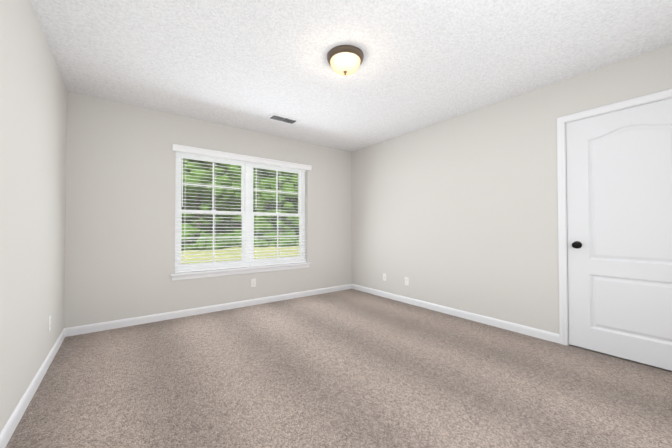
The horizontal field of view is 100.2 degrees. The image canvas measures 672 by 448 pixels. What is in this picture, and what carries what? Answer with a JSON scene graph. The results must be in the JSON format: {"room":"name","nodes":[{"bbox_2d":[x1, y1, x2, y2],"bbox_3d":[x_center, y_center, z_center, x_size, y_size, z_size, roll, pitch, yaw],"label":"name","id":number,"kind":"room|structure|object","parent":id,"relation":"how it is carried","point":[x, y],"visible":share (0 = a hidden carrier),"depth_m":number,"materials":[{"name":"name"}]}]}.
{"room":"empty bedroom","nodes":[
{"label":"empty bedroom","id":0,"kind":"room"},
{"bbox_2d":[0,0,67,432],"bbox_3d":[-1.429,-0.136,1.026,0.120,2.440,4.720,1,-1,-37],"label":"wall","id":1,"kind":"structure","parent":0,"point":[33,122],"depth_m":1.70,"materials":[{"name":"beige paint"}]},
{"bbox_2d":[0,328,65,447],"bbox_3d":[-1.352,1.042,1.015,0.013,0.084,4.400,1,-1,-37],"label":"baseboard","id":2,"kind":"structure","parent":1,"relation":"attached to","point":[8,430],"depth_m":1.69,"materials":[{"name":"white wood"}]},
{"bbox_2d":[48,315,50,331],"bbox_3d":[-2.257,0.783,2.216,0.008,0.114,0.070,1,-1,-37],"label":"electrical outlet","id":3,"kind":"object","parent":1,"relation":"attached to","point":[49,323],"visible":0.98,"depth_m":2.20,"materials":[{"name":"white plastic"}]},
{"bbox_2d":[64,91,351,327],"bbox_3d":[-1.260,-0.089,3.983,3.710,2.440,0.200,1,-1,-37],"label":"wall","id":4,"kind":"structure","parent":0,"point":[120,214],"depth_m":3.20,"materials":[{"name":"beige paint"}]},
{"bbox_2d":[65,284,351,336],"bbox_3d":[-1.196,1.087,3.879,3.710,0.084,0.013,1,-1,-37],"label":"baseboard","id":5,"kind":"structure","parent":4,"relation":"attached to","point":[89,328],"depth_m":3.42,"materials":[{"name":"white wood"}]},
{"bbox_2d":[175,152,304,270],"bbox_3d":[-1.263,-0.154,4.013,1.840,1.510,0.080,1,-1,-37],"label":"window","id":6,"kind":"structure","parent":4,"relation":"in","point":[247,212],"depth_m":3.97,"materials":[{"name":"white plastic"}]},
{"bbox_2d":[175,151,249,272],"bbox_3d":[-1.576,-0.161,3.663,0.910,1.502,0.068,1,-1,-37],"label":"window blind","id":7,"kind":"object","parent":6,"relation":"attached to","point":[215,227],"visible":0.77,"depth_m":3.62,"materials":[{"name":"white plastic"}]},
{"bbox_2d":[250,162,306,266],"bbox_3d":[-0.840,-0.152,4.218,0.910,1.502,0.068,1,-1,-37],"label":"window blind","id":8,"kind":"object","parent":6,"relation":"attached to","point":[280,252],"visible":0.85,"depth_m":4.18,"materials":[{"name":"white plastic"}]},
{"bbox_2d":[170,262,310,275],"bbox_3d":[-1.202,0.612,3.920,1.930,0.025,0.123,1,-1,-37],"label":"window sill","id":9,"kind":"structure","parent":4,"relation":"attached to","point":[230,269],"depth_m":3.77,"materials":[{"name":"white wood"}]},
{"bbox_2d":[172,264,309,280],"bbox_3d":[-1.182,0.653,3.893,1.900,0.058,0.018,1,-1,-37],"label":"apron","id":10,"kind":"object","parent":4,"relation":"attached to","point":[196,276],"visible":0.83,"depth_m":3.76,"materials":[{"name":"white wood"}]},
{"bbox_2d":[172,144,311,170],"bbox_3d":[-1.169,-0.902,3.916,1.933,0.074,0.036,1,-1,-37],"label":"window valance","id":11,"kind":"object","parent":4,"relation":"attached to","point":[199,151],"visible":0.89,"depth_m":3.78,"materials":[{"name":"white wood"}]},
{"bbox_2d":[251,278,255,286],"bbox_3d":[-1.151,0.820,3.920,0.070,0.114,0.008,1,-1,-37],"label":"electrical outlet","id":12,"kind":"object","parent":4,"relation":"attached to","point":[253,282],"visible":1,"depth_m":3.92,"materials":[{"name":"white plastic"}]},
{"bbox_2d":[5,289,671,447],"bbox_3d":[0.124,1.161,2.126,4.310,0.120,5.000,1,-1,-37],"label":"floor","id":13,"kind":"structure","parent":0,"point":[350,368],"depth_m":1.90,"materials":[{"name":"carpet"}]},
{"bbox_2d":[30,0,671,151],"bbox_3d":[0.124,-1.398,2.166,4.310,0.120,5.000,1,-1,-37],"label":"ceiling","id":14,"kind":"structure","parent":0,"point":[252,65],"depth_m":2.20,"materials":[{"name":"white paint"}]},
{"bbox_2d":[266,113,299,124],"bbox_3d":[-0.661,-1.311,3.529,0.370,0.011,0.190,1,-1,-37],"label":"ceiling vent","id":15,"kind":"object","parent":14,"relation":"in","point":[281,118],"visible":1,"depth_m":3.52,"materials":[{"name":"white metal"}]},
{"bbox_2d":[327,45,363,74],"bbox_3d":[0.074,-1.264,2.245,0.294,0.146,0.294,1,-1,-37],"label":"ceiling lamp","id":16,"kind":"object","parent":14,"relation":"attached to","point":[344,59],"visible":1,"depth_m":2.16,"materials":[{"name":"white glass"}]},
{"bbox_2d":[352,44,671,333],"bbox_3d":[1.630,-0.100,3.330,0.120,2.440,4.720,1,-1,-37],"label":"wall","id":17,"kind":"structure","parent":0,"point":[460,212],"depth_m":3.19,"materials":[{"name":"beige paint"}]},
{"bbox_2d":[405,277,408,285],"bbox_3d":[1.013,0.822,4.028,0.008,0.114,0.070,1,-1,-37],"label":"electrical outlet","id":18,"kind":"object","parent":17,"relation":"attached to","point":[406,280],"visible":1,"depth_m":4.02,"materials":[{"name":"white plastic"}]},
{"bbox_2d":[352,284,558,342],"bbox_3d":[1.177,1.086,3.802,0.013,0.084,2.990,1,-1,-37],"label":"baseboard","id":19,"kind":"structure","parent":17,"relation":"attached to","point":[533,332],"depth_m":3.27,"materials":[{"name":"white wood"}]},
{"bbox_2d":[557,89,671,344],"bbox_3d":[2.405,0.051,2.284,0.137,2.105,0.940,1,-1,-37],"label":"door frame","id":20,"kind":"structure","parent":17,"relation":"attached to","point":[562,261],"depth_m":2.58,"materials":[{"name":"white wood"}]},
{"bbox_2d":[566,98,671,370],"bbox_3d":[2.354,0.077,2.245,0.103,2.028,0.810,1,-1,-37],"label":"door","id":21,"kind":"structure","parent":17,"relation":"in","point":[619,200],"depth_m":2.30,"materials":[{"name":"white wood"}]},
{"label":"outside","id":22,"kind":"structure","parent":0,"visible":0},
{"bbox_2d":[181,245,298,263],"bbox_3d":[-12.522,2.349,49.052,200.000,0.001,85.400,1,-1,-37],"label":"grass","id":23,"kind":"structure","parent":22,"point":[221,254],"depth_m":17.60,"materials":[{"name":"green plant"}]},
{"bbox_2d":[181,158,298,249],"bbox_3d":[-7.198,-8.294,36.581,95.434,21.780,24.129,1,-1,-37],"label":"trees","id":24,"kind":"object","parent":23,"relation":"on","point":[232,199],"depth_m":23.95,"materials":[{"name":"green plant"}]},
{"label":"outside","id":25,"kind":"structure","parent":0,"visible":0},
{"bbox_2d":[207,177,296,234],"bbox_3d":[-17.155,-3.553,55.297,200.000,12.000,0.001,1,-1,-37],"label":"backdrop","id":26,"kind":"structure","parent":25,"point":[217,225],"depth_m":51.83,"materials":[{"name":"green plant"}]}
]}

